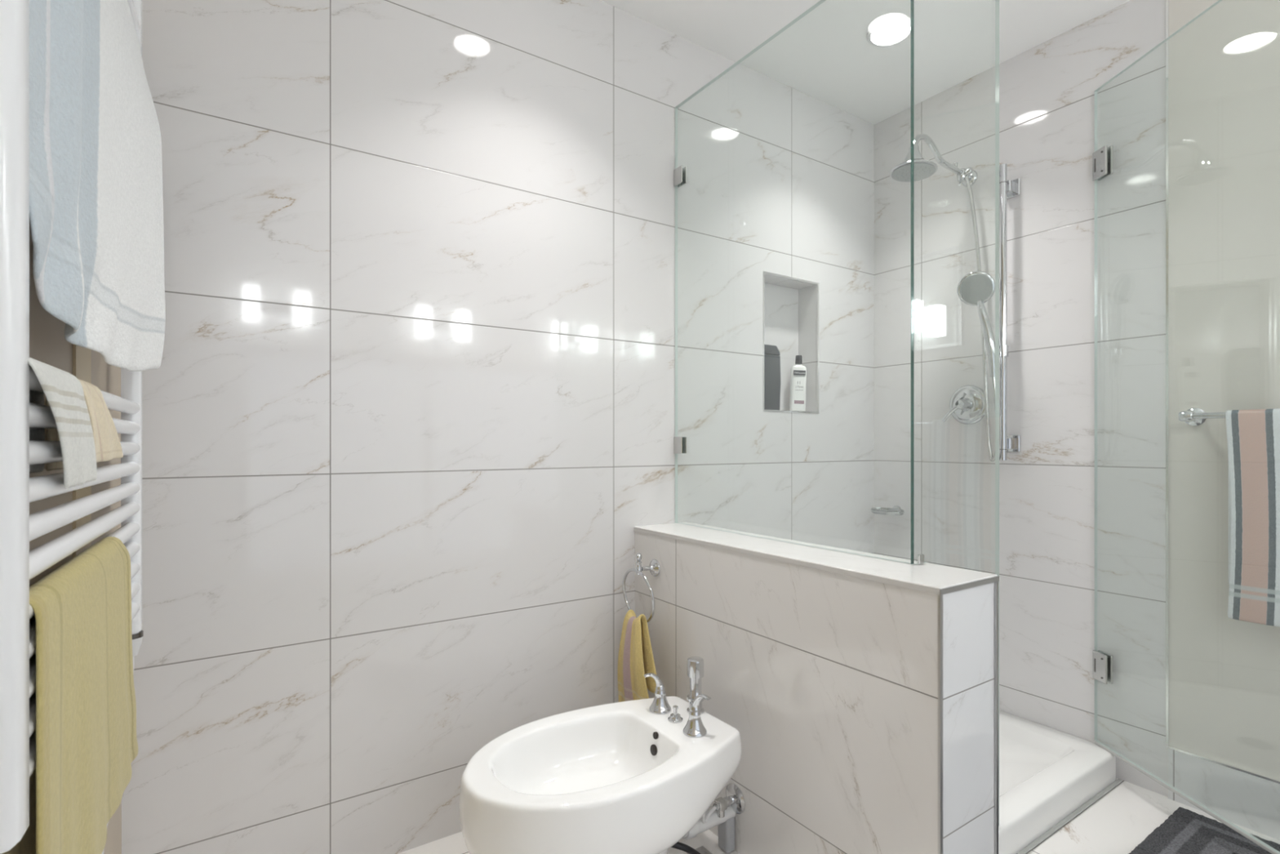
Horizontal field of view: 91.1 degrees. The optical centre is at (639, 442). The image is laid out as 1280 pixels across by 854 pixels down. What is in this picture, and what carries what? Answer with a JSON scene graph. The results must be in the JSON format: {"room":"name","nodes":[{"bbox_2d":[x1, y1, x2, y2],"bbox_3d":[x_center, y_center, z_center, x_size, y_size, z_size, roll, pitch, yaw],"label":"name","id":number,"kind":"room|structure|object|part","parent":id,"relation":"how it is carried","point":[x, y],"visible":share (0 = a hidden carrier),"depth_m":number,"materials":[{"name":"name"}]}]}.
{"room":"bathroom","nodes":[
{"label":"bathroom","id":0,"kind":"room"},
{"bbox_2d":[29,220,121,853],"bbox_3d":[-0.520,-0.159,0.297,0.120,2.427,2.340,0,0,-32],"label":"wall","id":1,"kind":"structure","parent":0,"point":[48,344],"depth_m":0.88,"materials":[{"name":"white tile"}]},
{"bbox_2d":[0,0,143,853],"bbox_3d":[-0.777,-0.061,0.873,0.053,1.630,0.785,0,0,-32],"label":"towel radiator","id":2,"kind":"object","parent":1,"relation":"attached to","point":[19,565],"visible":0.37,"depth_m":0.57,"materials":[{"name":"white metal"}]},
{"bbox_3d":[-0.576,-0.258,0.568,0.029,1.236,0.054,0,0,-34],"label":"rail","id":3,"kind":"part","parent":2,"relation":"part of","materials":[{"name":"white metal"}]},
{"bbox_2d":[27,357,97,488],"bbox_3d":[-0.642,-0.017,0.684,0.045,0.134,0.252,0,0,-32],"label":"washcloth","id":4,"kind":"object","parent":2,"relation":"on","point":[64,393],"visible":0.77,"depth_m":0.69,"materials":[{"name":"white fabric"}]},
{"bbox_2d":[0,536,137,853],"bbox_3d":[-0.752,0.352,0.858,0.045,0.409,0.622,0,0,-31],"label":"bath towel","id":5,"kind":"object","parent":2,"relation":"hanging from","point":[86,744],"visible":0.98,"depth_m":0.74,"materials":[{"name":"yellow fabric"}]},
{"bbox_2d":[44,378,123,471],"bbox_3d":[-0.754,-0.024,0.862,0.041,0.114,0.276,0,0,-32],"label":"washcloth","id":6,"kind":"object","parent":2,"relation":"on","point":[108,446],"visible":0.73,"depth_m":0.83,"materials":[{"name":"beige fabric"}]},
{"bbox_2d":[29,0,165,371],"bbox_3d":[-0.765,-0.419,0.875,0.080,0.623,0.671,0,0,-28],"label":"bath towel","id":7,"kind":"object","parent":2,"relation":"hanging from","point":[96,194],"visible":0.98,"depth_m":0.77,"materials":[{"name":"white fabric"}]},
{"bbox_3d":[-0.943,0.579,1.140,0.022,0.352,0.120,0,0,-16],"label":"power cord","id":8,"kind":"part","parent":2,"relation":"part of","materials":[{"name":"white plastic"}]},
{"bbox_3d":[-0.967,-0.258,1.194,0.029,1.236,0.040,0,0,-34],"label":"rail","id":9,"kind":"part","parent":2,"relation":"part of","materials":[{"name":"white metal"}]},
{"bbox_2d":[72,343,91,557],"bbox_3d":[-0.878,-0.159,0.987,0.004,2.427,0.106,0,0,-32],"label":"trim","id":10,"kind":"structure","parent":1,"relation":"attached to","point":[82,356],"depth_m":0.98,"materials":[{"name":"beige paint"}]},
{"bbox_2d":[121,0,874,853],"bbox_3d":[-0.112,-0.159,2.037,2.890,2.427,0.140,0,0,-34],"label":"wall","id":11,"kind":"structure","parent":0,"point":[408,409],"depth_m":1.66,"materials":[{"name":"tile"}]},
{"bbox_2d":[764,282,798,410],"bbox_3d":[0.520,-0.379,2.519,0.317,0.528,0.035,0,0,-34],"label":"wall niche","id":12,"kind":"object","parent":11,"relation":"attached to","point":[780,303],"visible":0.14,"depth_m":2.54,"materials":[{"name":"tile"}]},
{"bbox_2d":[764,344,780,409],"bbox_3d":[0.491,-0.250,2.420,0.103,0.250,0.042,0,0,-34],"label":"shampoo bottle","id":13,"kind":"object","parent":12,"relation":"in","point":[771,353],"visible":0.56,"depth_m":2.40,"materials":[{"name":"grey plastic"}]},
{"bbox_2d":[789,355,806,411],"bbox_3d":[0.631,-0.237,2.506,0.068,0.225,0.036,0,0,-2],"label":"bottle","id":14,"kind":"object","parent":12,"relation":"in","point":[798,371],"visible":0.98,"depth_m":2.49,"materials":[{"name":"white plastic"}]},
{"bbox_2d":[762,271,818,413],"bbox_3d":[0.583,-0.379,2.426,0.311,0.522,0.014,0,0,-34],"label":"trim","id":15,"kind":"structure","parent":11,"relation":"attached to","point":[763,272],"depth_m":2.38,"materials":[{"name":"white tile"}]},
{"bbox_2d":[635,530,994,853],"bbox_3d":[0.355,0.668,1.649,0.207,0.772,1.025,0,0,-34],"label":"wall","id":16,"kind":"structure","parent":0,"point":[828,682],"depth_m":1.37,"materials":[{"name":"tile"}]},
{"bbox_2d":[622,552,660,622],"bbox_3d":[0.015,0.437,1.903,0.077,0.212,0.166,0,0,-34],"label":"towel ring","id":17,"kind":"object","parent":16,"relation":"attached to","point":[654,567],"visible":0.92,"depth_m":1.89,"materials":[{"name":"silver metal"}]},
{"bbox_2d":[617,608,656,702],"bbox_3d":[-0.011,0.668,1.862,0.054,0.327,0.179,0,0,-34],"label":"hand towel","id":18,"kind":"object","parent":17,"relation":"hanging from","point":[635,657],"visible":0.83,"depth_m":1.85,"materials":[{"name":"yellow fabric"}]},
{"bbox_3d":[-0.004,0.364,1.889,0.020,0.065,0.020,0,0,-34],"label":"post","id":19,"kind":"part","parent":17,"relation":"part of","materials":[{"name":"silver metal"}]},
{"bbox_2d":[635,521,997,588],"bbox_3d":[0.356,0.275,1.647,0.209,0.014,1.029,0,0,-34],"label":"ledge","id":20,"kind":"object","parent":16,"relation":"on","point":[930,575],"depth_m":1.46,"materials":[{"name":"stone"}]},
{"bbox_2d":[673,0,914,564],"bbox_3d":[0.363,-0.429,1.750,0.022,1.394,0.865,0,0,-34],"label":"glass panel","id":21,"kind":"object","parent":20,"relation":"on","point":[679,173],"visible":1,"depth_m":1.72,"materials":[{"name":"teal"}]},
{"bbox_2d":[634,527,999,853],"bbox_3d":[0.356,0.662,1.647,0.213,0.784,1.031,0,0,-34],"label":"trim","id":22,"kind":"structure","parent":16,"relation":"attached to","point":[940,592],"depth_m":1.27,"materials":[{"name":"grey metal"}]},
{"bbox_2d":[397,777,1279,853],"bbox_3d":[0.506,1.104,0.983,3.040,0.100,2.580,0,0,-34],"label":"floor","id":23,"kind":"structure","parent":0,"point":[1122,818],"depth_m":1.70,"materials":[{"name":"tile"}]},
{"bbox_2d":[458,656,745,853],"bbox_3d":[-0.058,0.801,1.442,0.709,0.507,0.417,0,0,-34],"label":"bidet","id":24,"kind":"object","parent":23,"relation":"on","point":[641,775],"visible":1,"depth_m":1.40,"materials":[{"name":"white ceramic"}]},
{"bbox_2d":[643,672,671,714],"bbox_3d":[0.046,0.633,1.598,0.071,0.096,0.057,0,0,-34],"label":"tap","id":25,"kind":"object","parent":24,"relation":"on","point":[660,705],"depth_m":1.59,"materials":[{"name":"silver metal"}]},
{"bbox_3d":[0.087,0.664,1.544,0.037,0.034,0.037,0,0,-34],"label":"drain knob","id":26,"kind":"part","parent":24,"relation":"part of","materials":[{"name":"silver metal"}]},
{"bbox_2d":[682,693,711,737],"bbox_3d":[0.133,0.633,1.472,0.057,0.096,0.071,0,0,-34],"label":"tap","id":27,"kind":"object","parent":24,"relation":"on","point":[694,727],"depth_m":1.46,"materials":[{"name":"silver metal"}]},
{"bbox_2d":[998,710,1115,853],"bbox_3d":[0.836,1.009,2.052,1.016,0.090,0.886,0,0,-34],"label":"shower tray","id":28,"kind":"object","parent":23,"relation":"on","point":[1046,773],"visible":0.13,"depth_m":1.86,"materials":[{"name":"white ceramic"}]},
{"bbox_2d":[912,0,999,826],"bbox_3d":[0.754,-0.081,1.481,0.360,2.089,0.016,0,0,-34],"label":"glass panel","id":29,"kind":"object","parent":28,"relation":"on","point":[920,557],"visible":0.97,"depth_m":1.58,"materials":[{"name":"white"}]},
{"bbox_2d":[1016,778,1122,853],"bbox_3d":[1.082,1.051,1.677,1.006,0.006,0.012,0,0,-34],"label":"trim","id":30,"kind":"structure","parent":28,"relation":"attached to","point":[1086,805],"depth_m":1.75,"materials":[{"name":"grey"}]},
{"bbox_2d":[1128,806,1279,853],"bbox_3d":[1.357,1.044,1.362,0.803,0.019,0.523,0,0,-34],"label":"bath mat","id":31,"kind":"object","parent":23,"relation":"on","point":[1185,831],"visible":0.92,"depth_m":1.64,"materials":[{"name":"grey fabric"}]},
{"bbox_2d":[600,0,1130,124],"bbox_3d":[0.506,-1.423,0.983,3.040,0.100,2.580,0,0,-34],"label":"ceiling","id":32,"kind":"structure","parent":0,"point":[827,55],"depth_m":2.12,"materials":[{"name":"white paint"}]},
{"bbox_2d":[866,16,911,47],"bbox_3d":[0.836,-1.368,2.094,0.148,0.008,0.148,0,0,-34],"label":"recessed light","id":33,"kind":"object","parent":32,"relation":"in","point":[892,31],"visible":0.94,"depth_m":2.08,"materials":[{"name":"white plastic"}]},
{"bbox_2d":[874,0,1279,795],"bbox_3d":[1.749,-0.159,1.733,0.140,2.427,2.440,0,0,-34],"label":"wall","id":34,"kind":"structure","parent":0,"point":[1046,91],"depth_m":2.00,"materials":[{"name":"stone"}]},
{"bbox_2d":[870,505,904,515],"bbox_3d":[1.017,0.280,2.579,0.124,0.040,0.125,0,0,10],"label":"soap dish","id":35,"kind":"object","parent":34,"relation":"attached to","point":[895,510],"visible":1,"depth_m":2.55,"materials":[{"name":"grey metal"}]},
{"bbox_2d":[889,133,977,186],"bbox_3d":[1.060,-1.003,2.240,0.438,0.155,0.152,0,0,-34],"label":"shower","id":36,"kind":"object","parent":34,"relation":"attached to","point":[923,168],"visible":0.88,"depth_m":2.18,"materials":[{"name":"silver metal"}]},
{"bbox_3d":[0.941,-0.930,2.161,0.140,0.010,0.140,0,0,-34],"label":"spray plate","id":37,"kind":"part","parent":36,"relation":"part of","materials":[{"name":"grey metal"}]},
{"bbox_3d":[1.085,-1.033,2.257,0.361,0.095,0.021,0,0,-34],"label":"arm","id":38,"kind":"part","parent":36,"relation":"part of","materials":[{"name":"silver metal"}]},
{"bbox_2d":[942,385,985,424],"bbox_3d":[1.212,-0.144,2.346,0.068,0.148,0.148,0,0,-34],"label":"shower valve","id":39,"kind":"object","parent":34,"relation":"attached to","point":[966,404],"visible":0.98,"depth_m":2.34,"materials":[{"name":"silver metal"}]},
{"bbox_3d":[1.192,-0.125,2.360,0.050,0.090,0.098,0,0,-34],"label":"handle","id":40,"kind":"part","parent":39,"relation":"part of","materials":[{"name":"silver metal"}]},
{"bbox_2d":[956,177,1000,461],"bbox_3d":[1.214,-0.456,2.235,0.132,1.043,0.113,0,0,42],"label":"shower","id":41,"kind":"object","parent":34,"relation":"attached to","point":[977,287],"visible":0.9,"depth_m":2.21,"materials":[{"name":"silver metal"}]},
{"bbox_3d":[1.217,-0.367,2.205,0.064,0.274,0.031,0,0,41],"label":"handle","id":42,"kind":"part","parent":41,"relation":"part of","materials":[{"name":"silver metal"}]},
{"bbox_2d":[999,164,1020,460],"bbox_3d":[1.286,-0.458,2.210,0.096,1.036,0.060,0,0,-34],"label":"slide bar","id":43,"kind":"object","parent":34,"relation":"attached to","point":[1009,188],"visible":0.88,"depth_m":2.19,"materials":[{"name":"silver metal"}]},
{"bbox_3d":[1.276,-0.458,2.205,0.025,1.036,0.025,0,0,-34],"label":"rail","id":44,"kind":"part","parent":43,"relation":"part of","materials":[{"name":"silver metal"}]},
{"bbox_2d":[1165,0,1168,744],"bbox_3d":[1.575,-0.238,1.871,0.014,2.269,0.006,0,0,-34],"label":"trim","id":45,"kind":"structure","parent":34,"relation":"attached to","point":[1166,1],"depth_m":1.87,"materials":[{"name":"silver metal"}]},
{"bbox_2d":[1092,0,1279,853],"bbox_3d":[1.478,-0.083,1.675,0.028,2.094,0.691,0,0,-2],"label":"door","id":46,"kind":"structure","parent":34,"relation":"in","point":[1103,157],"depth_m":1.97,"materials":[{"name":"white"}]},
{"bbox_2d":[1178,407,1226,425],"bbox_3d":[1.788,-0.076,1.472,0.085,0.052,0.825,0,0,-34],"label":"towel bar","id":47,"kind":"object","parent":34,"relation":"attached to","point":[1192,416],"visible":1,"depth_m":1.77,"materials":[{"name":"silver metal"}]},
{"bbox_3d":[1.573,-0.076,1.793,0.085,0.052,0.052,0,0,-34],"label":"post","id":48,"kind":"part","parent":47,"relation":"part of","materials":[{"name":"silver metal"}]},
{"bbox_3d":[1.766,-0.076,1.456,0.017,0.017,0.800,0,0,-34],"label":"rail","id":49,"kind":"part","parent":47,"relation":"part of","materials":[{"name":"silver metal"}]},
{"bbox_2d":[1226,408,1279,626],"bbox_3d":[1.673,0.192,1.590,0.035,0.562,0.279,0,0,-34],"label":"hand towel","id":50,"kind":"object","parent":47,"relation":"hanging from","point":[1253,435],"visible":1,"depth_m":1.65,"materials":[{"name":"fabric"}]},
{"bbox_2d":[1167,747,1279,839],"bbox_3d":[1.929,0.979,1.330,0.010,0.150,1.288,0,0,-34],"label":"baseboard","id":51,"kind":"structure","parent":34,"relation":"attached to","point":[1246,800],"depth_m":1.75,"materials":[{"name":"tile"}]},
{"bbox_2d":[1167,744,1279,783],"bbox_3d":[1.929,0.901,1.329,0.011,0.006,1.288,0,0,-34],"label":"trim","id":52,"kind":"structure","parent":34,"relation":"attached to","point":[1169,746],"depth_m":1.76,"materials":[{"name":"silver metal"}]}
]}

